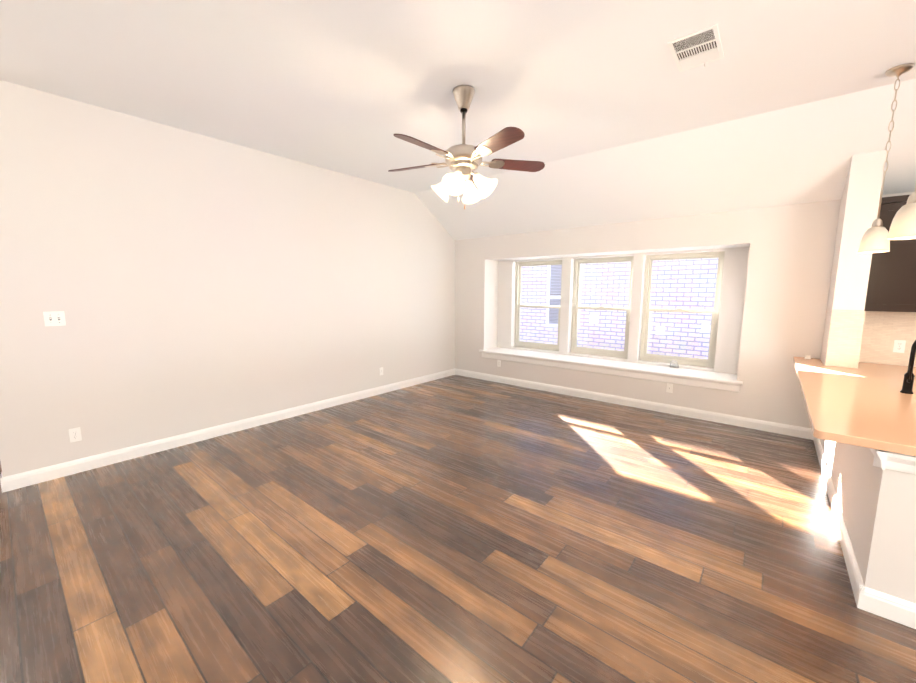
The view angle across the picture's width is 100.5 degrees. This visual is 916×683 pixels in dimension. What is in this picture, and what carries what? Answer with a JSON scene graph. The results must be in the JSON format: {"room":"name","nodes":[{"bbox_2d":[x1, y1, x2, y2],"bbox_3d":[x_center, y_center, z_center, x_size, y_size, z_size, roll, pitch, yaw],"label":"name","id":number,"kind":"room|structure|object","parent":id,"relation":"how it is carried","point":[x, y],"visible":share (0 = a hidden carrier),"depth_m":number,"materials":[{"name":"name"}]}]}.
{"room":"living room","nodes":[
{"label":"living room","id":0,"kind":"room"},
{"bbox_2d":[0,80,454,476],"bbox_3d":[-1.803,-0.722,4.773,0.150,3.200,5.330,6,10,39],"label":"wall","id":1,"kind":"structure","parent":0,"point":[185,281],"depth_m":3.65,"materials":[{"name":"paint"}]},
{"bbox_2d":[43,311,65,325],"bbox_3d":[-3.189,-0.180,3.014,0.018,0.115,0.116,6,10,39],"label":"double light switch","id":2,"kind":"object","parent":1,"relation":"attached to","point":[54,318],"visible":1,"depth_m":3.02,"materials":[{"name":"white plastic"}]},
{"bbox_2d":[69,427,81,441],"bbox_3d":[-3.178,0.775,3.164,0.008,0.115,0.070,6,10,39],"label":"electrical outlet","id":3,"kind":"object","parent":1,"relation":"attached to","point":[74,434],"visible":1,"depth_m":3.16,"materials":[{"name":"white plastic"}]},
{"bbox_2d":[0,368,455,492],"bbox_3d":[-1.747,0.816,4.918,0.016,0.112,5.346,6,10,39],"label":"baseboard","id":4,"kind":"structure","parent":1,"relation":"attached to","point":[8,483],"depth_m":3.75,"materials":[{"name":"white wood"}]},
{"bbox_2d":[0,375,915,682],"bbox_3d":[-0.134,1.355,1.504,10.400,0.050,8.670,6,10,39],"label":"floor","id":5,"kind":"structure","parent":0,"point":[456,529],"depth_m":2.19,"materials":[{"name":"brown wood"}]},
{"bbox_3d":[5.206,0.839,2.231,2.620,0.800,0.615,6,10,39],"label":"base cabinet","id":6,"kind":"object","parent":5,"relation":"on","visible":0},
{"bbox_2d":[793,357,915,372],"bbox_3d":[4.758,0.372,2.527,3.805,0.043,0.641,6,10,39],"label":"countertop","id":7,"kind":"structure","parent":6,"relation":"on","point":[877,368],"depth_m":3.45,"materials":[{"name":"brown stone"}]},
{"bbox_2d":[794,365,915,455],"bbox_3d":[2.858,0.397,2.310,1.149,0.043,2.100,6,10,39],"label":"countertop","id":8,"kind":"structure","parent":6,"relation":"on","point":[868,405],"depth_m":2.23,"materials":[{"name":"brown stone"}]},
{"bbox_2d":[900,340,915,393],"bbox_3d":[3.067,0.146,2.443,0.262,0.421,0.101,6,10,39],"label":"faucet","id":9,"kind":"object","parent":8,"relation":"on","point":[908,382],"visible":1,"depth_m":2.52,"materials":[{"name":"brown metal"}]},
{"bbox_2d":[0,0,915,239],"bbox_3d":[-0.116,-1.424,1.150,10.400,0.848,8.710,6,10,39],"label":"ceiling","id":10,"kind":"structure","parent":0,"point":[610,111],"depth_m":2.80,"materials":[{"name":"paint"}]},
{"bbox_2d":[388,85,544,209],"bbox_3d":[0.006,-1.440,2.865,1.272,0.863,1.225,6,10,39],"label":"ceiling fan","id":11,"kind":"object","parent":10,"relation":"hanging from","point":[463,160],"visible":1,"depth_m":2.82,"materials":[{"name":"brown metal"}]},
{"bbox_2d":[667,24,723,71],"bbox_3d":[1.477,-1.792,2.362,0.250,0.030,0.395,6,10,39],"label":"ceiling vent","id":12,"kind":"object","parent":10,"relation":"in","point":[697,48],"visible":1,"depth_m":2.34,"materials":[{"name":"white metal"}]},
{"bbox_2d":[858,63,913,252],"bbox_3d":[2.961,-1.233,2.636,0.156,1.204,0.156,6,10,39],"label":"pendant light","id":13,"kind":"object","parent":10,"relation":"hanging from","point":[874,238],"visible":0.98,"depth_m":2.65,"materials":[{"name":"white glass"}]},
{"bbox_2d":[887,184,915,239],"bbox_3d":[2.364,-1.139,1.917,0.156,1.204,0.156,6,10,39],"label":"pendant light","id":14,"kind":"object","parent":10,"relation":"hanging from","point":[903,225],"visible":1,"depth_m":1.97,"materials":[{"name":"white glass"}]},
{"bbox_2d":[455,191,913,427],"bbox_3d":[2.803,-0.433,4.860,10.400,2.620,0.600,6,10,39],"label":"wall","id":15,"kind":"structure","parent":0,"point":[777,268],"depth_m":4.56,"materials":[{"name":"paint"}]},
{"bbox_2d":[514,260,561,350],"bbox_3d":[1.356,-0.600,6.359,0.882,1.454,0.080,6,10,39],"label":"window","id":16,"kind":"structure","parent":15,"relation":"in","point":[533,344],"depth_m":6.44,"materials":[{"name":"beige plastic"}]},
{"bbox_2d":[571,256,633,358],"bbox_3d":[2.155,-0.511,5.707,0.882,1.454,0.080,6,10,39],"label":"window","id":17,"kind":"structure","parent":15,"relation":"in","point":[590,350],"depth_m":5.73,"materials":[{"name":"beige plastic"}]},
{"bbox_2d":[479,347,742,391],"bbox_3d":[1.931,0.334,5.578,3.620,0.127,0.558,6,10,39],"label":"window sill","id":18,"kind":"structure","parent":15,"relation":"in","point":[711,380],"depth_m":5.10,"materials":[{"name":"white wood"}]},
{"bbox_2d":[670,360,678,367],"bbox_3d":[2.848,0.296,5.013,0.109,0.100,0.025,6,10,39],"label":"bag","id":19,"kind":"object","parent":18,"relation":"on","point":[673,363],"visible":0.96,"depth_m":5.00,"materials":[{"name":"white plastic"}]},
{"bbox_2d":[456,369,811,439],"bbox_3d":[1.821,0.755,5.429,4.810,0.112,0.016,6,10,39],"label":"baseboard","id":20,"kind":"structure","parent":15,"relation":"attached to","point":[796,431],"depth_m":4.83,"materials":[{"name":"white wood"}]},
{"bbox_2d":[666,383,672,392],"bbox_3d":[2.630,0.579,4.736,0.070,0.115,0.013,6,10,39],"label":"outlet","id":21,"kind":"object","parent":15,"relation":"attached to","point":[669,388],"visible":1,"depth_m":4.73,"materials":[{"name":"white plastic"}]},
{"bbox_2d":[640,251,724,367],"bbox_3d":[2.947,-0.424,5.061,0.892,1.454,0.080,6,10,39],"label":"window","id":22,"kind":"structure","parent":15,"relation":"in","point":[709,362],"depth_m":5.03,"materials":[{"name":"beige plastic"}]},
{"bbox_2d":[825,309,915,367],"bbox_3d":[4.897,0.096,2.497,3.600,0.511,0.460,6,10,39],"label":"tile backsplash","id":23,"kind":"structure","parent":15,"relation":"attached to","point":[856,337],"depth_m":3.46,"materials":[{"name":"beige tile"}]},
{"bbox_2d":[893,340,905,352],"bbox_3d":[4.038,0.045,3.486,0.070,0.115,0.008,6,10,39],"label":"outlet","id":24,"kind":"object","parent":23,"relation":"attached to","point":[899,346],"visible":1,"depth_m":3.48,"materials":[{"name":"white plastic"}]},
{"bbox_2d":[864,195,915,311],"bbox_3d":[4.106,-0.721,3.125,1.025,0.965,0.331,6,10,39],"label":"upper cabinet","id":25,"kind":"object","parent":15,"relation":"attached to","point":[892,282],"visible":0.67,"depth_m":3.23,"materials":[{"name":"black wood"}]},
{"bbox_2d":[820,150,886,364],"bbox_3d":[3.589,-0.703,3.485,0.200,1.920,0.450,6,10,39],"label":"wall pillar","id":26,"kind":"structure","parent":0,"point":[858,213],"depth_m":3.30,"materials":[{"name":"paint"}]},
{"bbox_2d":[820,439,915,603],"bbox_3d":[3.158,0.792,2.556,0.880,0.800,2.719,6,10,39],"label":"wall","id":27,"kind":"structure","parent":0,"point":[878,506],"depth_m":1.79,"materials":[{"name":"paint"}]},
{"bbox_2d":[812,433,867,609],"bbox_3d":[2.795,1.098,2.864,0.016,0.112,2.700,6,10,39],"label":"baseboard","id":28,"kind":"structure","parent":27,"relation":"attached to","point":[855,577],"depth_m":2.28,"materials":[{"name":"white wood"}]},
{"bbox_2d":[870,448,891,469],"bbox_3d":[2.795,0.402,2.783,0.034,0.083,2.752,6,10,39],"label":"trim","id":29,"kind":"structure","parent":27,"relation":"attached to","point":[883,460],"depth_m":1.73,"materials":[{"name":"white wood"}]},
{"bbox_2d":[864,588,915,628],"bbox_3d":[2.296,1.272,1.548,0.860,0.112,0.016,6,10,39],"label":"baseboard","id":30,"kind":"structure","parent":27,"relation":"attached to","point":[890,607],"depth_m":1.77,"materials":[{"name":"white wood"}]},
{"bbox_2d":[889,452,915,474],"bbox_3d":[2.294,0.579,1.447,0.854,0.083,0.034,6,10,39],"label":"trim","id":31,"kind":"structure","parent":27,"relation":"attached to","point":[899,462],"depth_m":1.70,"materials":[{"name":"white wood"}]},
{"bbox_3d":[5.880,0.503,10.266,23.000,0.050,11.400,6,10,39],"label":"ground","id":32,"kind":"structure","parent":0,"visible":0},
{"bbox_2d":[520,258,717,358],"bbox_3d":[4.199,-0.866,8.020,23.000,3.250,0.300,6,10,39],"label":"brick wall outside","id":33,"kind":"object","parent":32,"relation":"on","point":[590,299],"depth_m":8.22,"materials":[{"name":"white brick"}]},
{"bbox_2d":[546,264,581,328],"bbox_3d":[2.535,-1.185,9.145,0.840,1.720,0.070,6,10,39],"label":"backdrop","id":34,"kind":"object","parent":33,"relation":"attached to","point":[552,320],"depth_m":9.30,"materials":[{"name":"white"}]},
{"bbox_2d":[589,314,710,334],"bbox_3d":[3.945,-0.342,8.058,2.350,0.360,0.070,6,10,39],"label":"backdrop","id":35,"kind":"object","parent":33,"relation":"attached to","point":[657,332],"depth_m":7.86,"materials":[{"name":"white"}]}
]}

